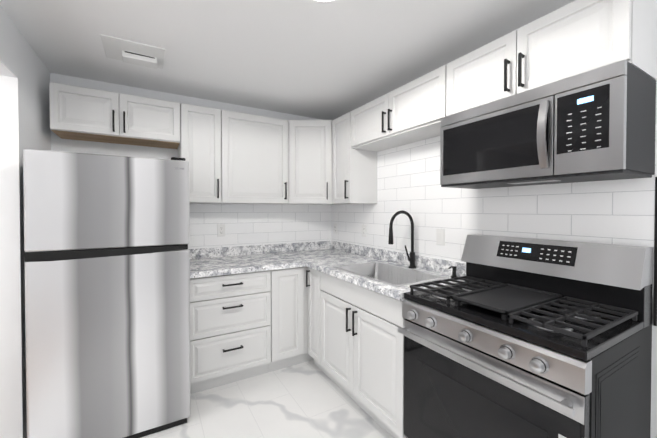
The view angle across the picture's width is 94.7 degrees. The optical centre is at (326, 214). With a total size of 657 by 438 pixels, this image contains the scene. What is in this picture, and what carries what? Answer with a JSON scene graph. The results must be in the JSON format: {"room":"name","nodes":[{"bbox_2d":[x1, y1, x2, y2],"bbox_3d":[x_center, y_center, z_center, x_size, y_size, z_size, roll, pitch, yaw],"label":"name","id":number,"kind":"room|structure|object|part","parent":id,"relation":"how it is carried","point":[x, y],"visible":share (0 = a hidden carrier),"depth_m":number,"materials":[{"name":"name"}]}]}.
{"room":"kitchen","nodes":[
{"label":"kitchen","id":0,"kind":"room"},
{"bbox_2d":[0,5,50,437],"bbox_3d":[-1.289,0.158,0.836,0.120,2.370,3.200,0,1,-30],"label":"wall","id":1,"kind":"structure","parent":0,"point":[33,74],"depth_m":1.76,"materials":[{"name":"white paint"}]},
{"bbox_2d":[0,75,22,437],"bbox_3d":[-1.766,0.288,1.661,0.128,2.088,0.006,0,1,-30],"label":"trim","id":2,"kind":"structure","parent":1,"relation":"attached to","point":[11,409],"depth_m":1.67,"materials":[{"name":"white paint"}]},
{"bbox_2d":[50,73,321,159],"bbox_3d":[-2.311,0.140,2.179,5.700,2.370,0.150,0,1,-30],"label":"wall","id":3,"kind":"structure","parent":0,"point":[58,143],"depth_m":2.49,"materials":[{"name":"white paint"}]},
{"bbox_2d":[49,82,179,148],"bbox_3d":[-1.561,-0.726,2.311,0.785,0.321,0.336,0,1,-30],"label":"upper cabinet","id":4,"kind":"object","parent":3,"relation":"attached to","point":[85,114],"visible":1,"depth_m":2.19,"materials":[{"name":"white wood"}]},
{"bbox_3d":[-1.672,-0.721,2.104,0.380,0.302,0.019,0,1,-30],"label":"door","id":5,"kind":"part","parent":4,"relation":"part of","materials":[{"name":"white wood"}]},
{"bbox_3d":[-1.520,-0.665,2.162,0.011,0.150,0.036,0,1,-30],"label":"handle","id":6,"kind":"part","parent":4,"relation":"part of","materials":[{"name":"black metal"}]},
{"bbox_3d":[-1.465,-0.666,2.194,0.011,0.150,0.036,0,1,-30],"label":"handle","id":7,"kind":"part","parent":4,"relation":"part of","materials":[{"name":"black metal"}]},
{"bbox_3d":[-1.333,-0.723,2.301,0.395,0.302,0.019,0,1,-30],"label":"door","id":8,"kind":"part","parent":4,"relation":"part of","materials":[{"name":"white wood"}]},
{"bbox_2d":[178,103,220,203],"bbox_3d":[-1.086,-0.493,2.589,0.309,0.795,0.336,0,1,-30],"label":"upper cabinet","id":9,"kind":"object","parent":3,"relation":"attached to","point":[199,149],"visible":0.96,"depth_m":2.48,"materials":[{"name":"white wood"}]},
{"bbox_3d":[-0.905,-0.213,2.525,0.011,0.160,0.036,0,1,-30],"label":"handle","id":10,"kind":"part","parent":9,"relation":"part of","materials":[{"name":"black"}]},
{"bbox_2d":[217,109,287,203],"bbox_3d":[-0.689,-0.496,2.820,0.606,0.795,0.336,0,1,-30],"label":"upper cabinet","id":11,"kind":"object","parent":3,"relation":"attached to","point":[254,159],"visible":1,"depth_m":2.69,"materials":[{"name":"white wood"}]},
{"bbox_3d":[-0.382,-0.217,2.828,0.011,0.160,0.036,0,1,-30],"label":"handle","id":12,"kind":"part","parent":11,"relation":"part of","materials":[{"name":"black metal"}]},
{"bbox_2d":[188,203,330,248],"bbox_3d":[-0.615,0.099,3.071,1.554,0.440,0.008,0,1,-30],"label":"wall tile","id":13,"kind":"structure","parent":3,"relation":"attached to","point":[254,224],"depth_m":3.02,"materials":[{"name":"white tile"}]},
{"bbox_2d":[217,224,224,236],"bbox_3d":[-0.987,0.152,2.846,0.072,0.116,0.008,0,1,-30],"label":"electrical outlet","id":14,"kind":"object","parent":13,"relation":"attached to","point":[220,229],"visible":1,"depth_m":2.84,"materials":[{"name":"white plastic"}]},
{"bbox_2d":[287,120,343,204],"bbox_3d":[-0.094,-0.499,3.056,0.656,0.795,0.524,0,1,-30],"label":"upper cabinet","id":15,"kind":"object","parent":3,"relation":"attached to","point":[309,162],"visible":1,"depth_m":2.85,"materials":[{"name":"white wood"}]},
{"bbox_2d":[141,360,392,437],"bbox_3d":[0.141,1.381,0.959,2.700,0.080,4.750,0,1,-30],"label":"floor","id":16,"kind":"structure","parent":0,"point":[309,399],"depth_m":2.04,"materials":[{"name":"tile"}]},
{"bbox_2d":[23,149,190,437],"bbox_3d":[-1.402,0.486,2.083,0.763,1.681,0.866,0,1,-30],"label":"fridge","id":17,"kind":"object","parent":16,"relation":"on","point":[107,284],"visible":1,"depth_m":1.69,"materials":[{"name":"grey metal"}]},
{"bbox_2d":[23,149,189,251],"bbox_3d":[-1.204,-0.070,1.734,0.763,0.523,0.075,0,1,-30],"label":"freezer","id":18,"kind":"object","parent":17,"relation":"in","point":[74,202],"depth_m":1.67,"materials":[{"name":"metal"}]},
{"bbox_3d":[-1.204,0.755,1.745,0.763,1.063,0.075,0,1,-30],"label":"door","id":19,"kind":"part","parent":17,"relation":"part of","materials":[{"name":"metal"}]},
{"bbox_2d":[190,270,270,393],"bbox_3d":[-0.863,0.883,2.556,0.616,0.874,0.662,0,1,-30],"label":"drawers","id":20,"kind":"object","parent":16,"relation":"on","point":[230,328],"visible":0.94,"depth_m":2.29,"materials":[{"name":"white wood"}]},
{"bbox_3d":[-0.719,1.056,2.311,0.608,0.301,0.019,0,1,-30],"label":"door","id":21,"kind":"part","parent":20,"relation":"part of","materials":[{"name":"white wood"}]},
{"bbox_3d":[-0.719,0.765,2.307,0.608,0.268,0.019,0,1,-30],"label":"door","id":22,"kind":"part","parent":20,"relation":"part of","materials":[{"name":"white wood"}]},
{"bbox_3d":[-0.719,0.543,2.304,0.608,0.162,0.019,0,1,-30],"label":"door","id":23,"kind":"part","parent":20,"relation":"part of","materials":[{"name":"white wood"}]},
{"bbox_3d":[-0.705,0.699,2.282,0.150,0.011,0.036,0,1,-30],"label":"handle","id":24,"kind":"part","parent":20,"relation":"part of","materials":[{"name":"black metal"}]},
{"bbox_3d":[-0.705,0.529,2.280,0.150,0.011,0.036,0,1,-30],"label":"handle","id":25,"kind":"part","parent":20,"relation":"part of","materials":[{"name":"black metal"}]},
{"bbox_3d":[-0.705,1.017,2.287,0.150,0.011,0.036,0,1,-30],"label":"handle","id":26,"kind":"part","parent":20,"relation":"part of","materials":[{"name":"black metal"}]},
{"bbox_2d":[268,266,313,371],"bbox_3d":[-0.193,0.878,2.965,0.950,0.874,0.627,0,1,-30],"label":"base cabinet","id":27,"kind":"object","parent":16,"relation":"on","point":[289,317],"visible":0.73,"depth_m":2.54,"materials":[{"name":"white wood"}]},
{"bbox_2d":[189,244,304,277],"bbox_3d":[-0.738,0.380,2.617,0.900,0.130,0.675,0,1,-30],"label":"countertop","id":28,"kind":"structure","parent":27,"relation":"on","point":[204,262],"depth_m":2.69,"materials":[{"name":"stone"}]},
{"bbox_3d":[-0.324,0.831,2.537,0.286,0.745,0.019,0,1,-30],"label":"door","id":29,"kind":"part","parent":27,"relation":"part of","materials":[{"name":"white wood"}]},
{"bbox_2d":[306,267,327,375],"bbox_3d":[0.143,0.882,2.673,0.662,0.874,0.248,0,1,-30],"label":"cabinet filler","id":30,"kind":"object","parent":16,"relation":"on","point":[313,281],"visible":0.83,"depth_m":2.52,"materials":[{"name":"white wood"}]},
{"bbox_3d":[-0.155,0.543,2.558,0.036,0.140,0.011,0,1,-30],"label":"handle","id":31,"kind":"part","parent":30,"relation":"part of","materials":[{"name":"black metal"}]},
{"bbox_3d":[-0.097,0.832,2.515,0.019,0.745,0.209,0,1,-30],"label":"door","id":32,"kind":"part","parent":30,"relation":"part of","materials":[{"name":"white wood"}]},
{"bbox_2d":[320,272,404,437],"bbox_3d":[0.438,0.889,2.165,0.662,0.874,0.922,0,1,-30],"label":"base cabinet","id":33,"kind":"object","parent":16,"relation":"on","point":[361,350],"visible":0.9,"depth_m":1.91,"materials":[{"name":"white wood"}]},
{"bbox_3d":[0.075,0.909,2.220,0.019,0.598,0.455,0,1,-30],"label":"door","id":34,"kind":"part","parent":33,"relation":"part of","materials":[{"name":"white wood"}]},
{"bbox_3d":[0.148,0.710,2.037,0.036,0.160,0.011,0,1,-30],"label":"handle","id":35,"kind":"part","parent":33,"relation":"part of","materials":[{"name":"black metal"}]},
{"bbox_3d":[0.185,0.711,1.973,0.036,0.160,0.011,0,1,-30],"label":"handle","id":36,"kind":"part","parent":33,"relation":"part of","materials":[{"name":"black"}]},
{"bbox_3d":[0.190,0.535,2.017,0.019,0.139,0.914,0,1,-30],"label":"door","id":37,"kind":"part","parent":33,"relation":"part of","materials":[{"name":"white wood"}]},
{"bbox_2d":[277,241,465,300],"bbox_3d":[0.220,0.381,2.531,0.670,0.130,1.785,0,1,-30],"label":"countertop","id":38,"kind":"structure","parent":33,"relation":"on","point":[323,256],"depth_m":2.45,"materials":[{"name":"stone"}]},
{"bbox_2d":[332,261,446,285],"bbox_3d":[0.415,0.511,2.158,0.460,0.208,0.720,0,1,-30],"label":"stainless steel sink","id":39,"kind":"object","parent":38,"relation":"in","point":[390,274],"visible":0.21,"depth_m":2.35,"materials":[{"name":"silver metal"}]},
{"bbox_2d":[388,210,415,268],"bbox_3d":[0.566,0.191,2.248,0.264,0.437,0.060,0,1,-30],"label":"faucet","id":40,"kind":"object","parent":38,"relation":"on","point":[411,258],"visible":1,"depth_m":2.27,"materials":[{"name":"black metal"}]},
{"bbox_2d":[448,266,456,277],"bbox_3d":[0.819,0.375,1.963,0.078,0.076,0.044,0,1,-30],"label":"soap dispenser","id":41,"kind":"object","parent":38,"relation":"on","point":[453,271],"visible":0.88,"depth_m":1.96,"materials":[{"name":"black metal"}]},
{"bbox_3d":[0.305,0.914,1.823,0.019,0.598,0.455,0,1,-30],"label":"door","id":42,"kind":"part","parent":33,"relation":"part of","materials":[{"name":"white wood"}]},
{"bbox_2d":[413,281,464,290],"bbox_3d":[0.620,0.435,1.803,0.390,0.040,0.123,0,1,-30],"label":"countertop","id":43,"kind":"structure","parent":33,"relation":"on","point":[449,281],"depth_m":1.74,"materials":[{"name":"stone"}]},
{"bbox_2d":[398,234,652,437],"bbox_3d":[0.849,0.732,1.408,0.675,1.208,0.780,0,1,-30],"label":"gas range","id":44,"kind":"object","parent":16,"relation":"on","point":[514,337],"visible":1,"depth_m":1.23,"materials":[{"name":"grey metal"}]},
{"bbox_3d":[0.427,0.506,1.515,0.034,0.054,0.054,0,1,-30],"label":"knob","id":45,"kind":"part","parent":44,"relation":"part of","materials":[{"name":"metal"}]},
{"bbox_3d":[0.484,0.507,1.417,0.034,0.054,0.054,0,1,-30],"label":"knob","id":46,"kind":"part","parent":44,"relation":"part of","materials":[{"name":"metal"}]},
{"bbox_3d":[0.622,0.403,1.541,0.124,0.024,0.124,0,1,-30],"label":"burner","id":47,"kind":"part","parent":44,"relation":"part of","materials":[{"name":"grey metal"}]},
{"bbox_3d":[0.575,0.509,1.260,0.034,0.054,0.054,0,1,-30],"label":"knob","id":48,"kind":"part","parent":44,"relation":"part of","materials":[{"name":"metal"}]},
{"bbox_3d":[0.834,0.402,1.664,0.124,0.024,0.124,0,1,-30],"label":"burner","id":49,"kind":"part","parent":44,"relation":"part of","materials":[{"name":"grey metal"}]},
{"bbox_3d":[0.578,0.600,1.251,0.050,0.026,0.753,0,1,-30],"label":"handle","id":50,"kind":"part","parent":44,"relation":"part of","materials":[{"name":"metal"}]},
{"bbox_3d":[0.601,0.904,1.269,0.003,0.516,0.753,0,1,-30],"label":"door glass","id":51,"kind":"part","parent":44,"relation":"part of","materials":[{"name":"black glass"}]},
{"bbox_3d":[0.620,0.866,1.279,0.040,0.613,0.771,0,1,-30],"label":"door","id":52,"kind":"part","parent":44,"relation":"part of","materials":[{"name":"black glass"}]},
{"bbox_3d":[0.616,0.503,1.272,0.051,0.100,0.777,0,1,-30],"label":"control panel","id":53,"kind":"part","parent":44,"relation":"part of","materials":[{"name":"metal"}]},
{"bbox_3d":[0.659,0.511,1.115,0.034,0.054,0.054,0,1,-30],"label":"knob","id":54,"kind":"part","parent":44,"relation":"part of","materials":[{"name":"metal"}]},
{"bbox_2d":[404,282,643,360],"bbox_3d":[0.829,0.433,1.394,0.520,0.030,0.777,0,1,-30],"label":"cooktop","id":55,"kind":"object","parent":44,"relation":"in","point":[569,348],"depth_m":1.14,"materials":[{"name":"black metal"}]},
{"bbox_2d":[522,248,530,252],"bbox_3d":[1.024,0.184,1.547,0.008,0.022,0.040,0,1,-30],"label":"clock","id":56,"kind":"object","parent":44,"relation":"on","point":[524,250],"depth_m":1.55,"materials":[{"name":"white"}]},
{"bbox_3d":[1.039,0.191,1.519,0.032,0.084,0.354,0,1,-30],"label":"display glass","id":57,"kind":"part","parent":44,"relation":"part of","materials":[{"name":"black glass"}]},
{"bbox_3d":[0.714,0.513,1.022,0.034,0.054,0.054,0,1,-30],"label":"knob","id":58,"kind":"part","parent":44,"relation":"part of","materials":[{"name":"metal"}]},
{"bbox_3d":[0.849,0.408,1.150,0.104,0.024,0.104,0,1,-30],"label":"burner","id":59,"kind":"part","parent":44,"relation":"part of","materials":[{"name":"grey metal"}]},
{"bbox_3d":[0.849,0.417,1.150,0.140,0.008,0.140,0,1,-30],"label":"burner","id":60,"kind":"part","parent":44,"relation":"part of","materials":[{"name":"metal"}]},
{"bbox_3d":[1.061,0.407,1.273,0.104,0.024,0.104,0,1,-30],"label":"burner","id":61,"kind":"part","parent":44,"relation":"part of","materials":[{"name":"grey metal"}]},
{"bbox_3d":[1.061,0.415,1.273,0.140,0.008,0.140,0,1,-30],"label":"burner","id":62,"kind":"part","parent":44,"relation":"part of","materials":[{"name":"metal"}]},
{"bbox_2d":[0,0,574,119],"bbox_3d":[-1.157,-1.068,0.174,5.700,0.100,4.750,0,1,-30],"label":"ceiling","id":63,"kind":"structure","parent":0,"point":[332,60],"depth_m":1.82,"materials":[{"name":"white paint"}]},
{"bbox_2d":[100,34,164,68],"bbox_3d":[-1.234,-1.018,1.951,0.330,0.048,0.300,0,1,-30],"label":"ceiling vent","id":64,"kind":"object","parent":63,"relation":"in","point":[134,53],"visible":1,"depth_m":1.92,"materials":[{"name":"white plastic"}]},
{"bbox_2d":[650,125,656,437],"bbox_3d":[0.880,0.140,2.209,0.150,2.370,3.000,0,1,-30],"label":"wall","id":65,"kind":"structure","parent":0,"point":[653,431],"depth_m":1.25,"materials":[{"name":"white paint"}]},
{"bbox_2d":[332,112,376,203],"bbox_3d":[0.243,-0.495,2.794,0.336,0.795,0.301,0,1,-30],"label":"upper cabinet","id":66,"kind":"object","parent":65,"relation":"attached to","point":[354,176],"visible":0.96,"depth_m":2.69,"materials":[{"name":"white wood"}]},
{"bbox_3d":[0.137,-0.490,2.733,0.019,0.779,0.295,0,1,-30],"label":"door","id":67,"kind":"part","parent":66,"relation":"part of","materials":[{"name":"white wood"}]},
{"bbox_3d":[0.174,-0.214,2.618,0.036,0.160,0.011,0,1,-30],"label":"handle","id":68,"kind":"part","parent":66,"relation":"part of","materials":[{"name":"black metal"}]},
{"bbox_2d":[351,64,446,151],"bbox_3d":[0.563,-0.723,2.240,0.336,0.325,0.969,0,1,-30],"label":"upper cabinet","id":69,"kind":"object","parent":65,"relation":"attached to","point":[412,111],"visible":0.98,"depth_m":2.09,"materials":[{"name":"white wood"}]},
{"bbox_3d":[0.336,-0.725,2.388,0.019,0.301,0.480,0,1,-30],"label":"door","id":70,"kind":"part","parent":69,"relation":"part of","materials":[{"name":"white wood"}]},
{"bbox_3d":[0.417,-0.667,2.193,0.036,0.150,0.011,0,1,-30],"label":"handle","id":71,"kind":"part","parent":69,"relation":"part of","materials":[{"name":"black metal"}]},
{"bbox_3d":[0.449,-0.666,2.138,0.036,0.150,0.011,0,1,-30],"label":"handle","id":72,"kind":"part","parent":69,"relation":"part of","materials":[{"name":"black metal"}]},
{"bbox_3d":[0.578,-0.719,1.970,0.019,0.301,0.480,0,1,-30],"label":"door","id":73,"kind":"part","parent":69,"relation":"part of","materials":[{"name":"white wood"}]},
{"bbox_2d":[331,80,656,297],"bbox_3d":[0.704,-0.132,2.351,0.008,0.920,2.570,0,1,-30],"label":"wall tiles","id":74,"kind":"structure","parent":65,"relation":"attached to","point":[620,212],"depth_m":1.92,"materials":[{"name":"white tile"}]},
{"bbox_2d":[334,223,336,233],"bbox_3d":[0.101,0.160,3.376,0.008,0.116,0.072,0,1,-30],"label":"outlet","id":75,"kind":"object","parent":74,"relation":"attached to","point":[335,228],"visible":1,"depth_m":3.37,"materials":[{"name":"white plastic"}]},
{"bbox_2d":[436,228,444,244],"bbox_3d":[0.812,0.161,2.151,0.008,0.116,0.072,0,1,-30],"label":"switch","id":76,"kind":"object","parent":74,"relation":"attached to","point":[440,236],"visible":1,"depth_m":2.15,"materials":[{"name":"white plastic"}]},
{"bbox_2d":[446,0,656,115],"bbox_3d":[1.003,-0.713,1.482,0.336,0.325,0.781,0,1,-30],"label":"upper cabinet","id":77,"kind":"object","parent":65,"relation":"attached to","point":[575,37],"visible":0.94,"depth_m":1.27,"materials":[{"name":"white wood"}]},
{"bbox_3d":[0.799,-0.714,1.589,0.019,0.301,0.386,0,1,-30],"label":"door","id":78,"kind":"part","parent":77,"relation":"part of","materials":[{"name":"white wood"}]},
{"bbox_3d":[0.857,-0.657,1.435,0.036,0.150,0.011,0,1,-30],"label":"handle","id":79,"kind":"part","parent":77,"relation":"part of","materials":[{"name":"black metal"}]},
{"bbox_3d":[0.889,-0.656,1.379,0.036,0.150,0.011,0,1,-30],"label":"handle","id":80,"kind":"part","parent":77,"relation":"part of","materials":[{"name":"black metal"}]},
{"bbox_2d":[440,60,655,188],"bbox_3d":[0.978,-0.348,1.471,0.382,0.396,0.779,0,1,-30],"label":"microwave","id":81,"kind":"object","parent":77,"relation":"attached to","point":[597,124],"visible":1,"depth_m":1.23,"materials":[{"name":"grey metal"}]},
{"bbox_3d":[0.803,-0.329,1.495,0.022,0.328,0.562,0,1,-30],"label":"door","id":82,"kind":"part","parent":81,"relation":"part of","materials":[{"name":"metal"}]},
{"bbox_3d":[0.902,-0.334,1.260,0.039,0.279,0.032,0,1,-30],"label":"handle","id":83,"kind":"part","parent":81,"relation":"part of","materials":[{"name":"metal"}]},
{"bbox_3d":[0.989,-0.158,1.480,0.317,0.012,0.771,0,1,-30],"label":"panel","id":84,"kind":"part","parent":81,"relation":"part of","materials":[{"name":"grey paint"}]},
{"bbox_3d":[0.981,-0.358,1.163,0.004,0.229,0.163,0,1,-30],"label":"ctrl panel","id":85,"kind":"part","parent":81,"relation":"part of","materials":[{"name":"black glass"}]},
{"bbox_3d":[0.995,-0.710,1.252,0.019,0.301,0.386,0,1,-30],"label":"door","id":86,"kind":"part","parent":77,"relation":"part of","materials":[{"name":"white wood"}]},
{"bbox_2d":[653,177,656,325],"bbox_3d":[1.350,0.153,1.238,0.010,0.610,0.009,0,1,-30],"label":"trim","id":87,"kind":"structure","parent":65,"relation":"attached to","point":[655,287],"depth_m":1.24,"materials":[{"name":"black"}]}
]}

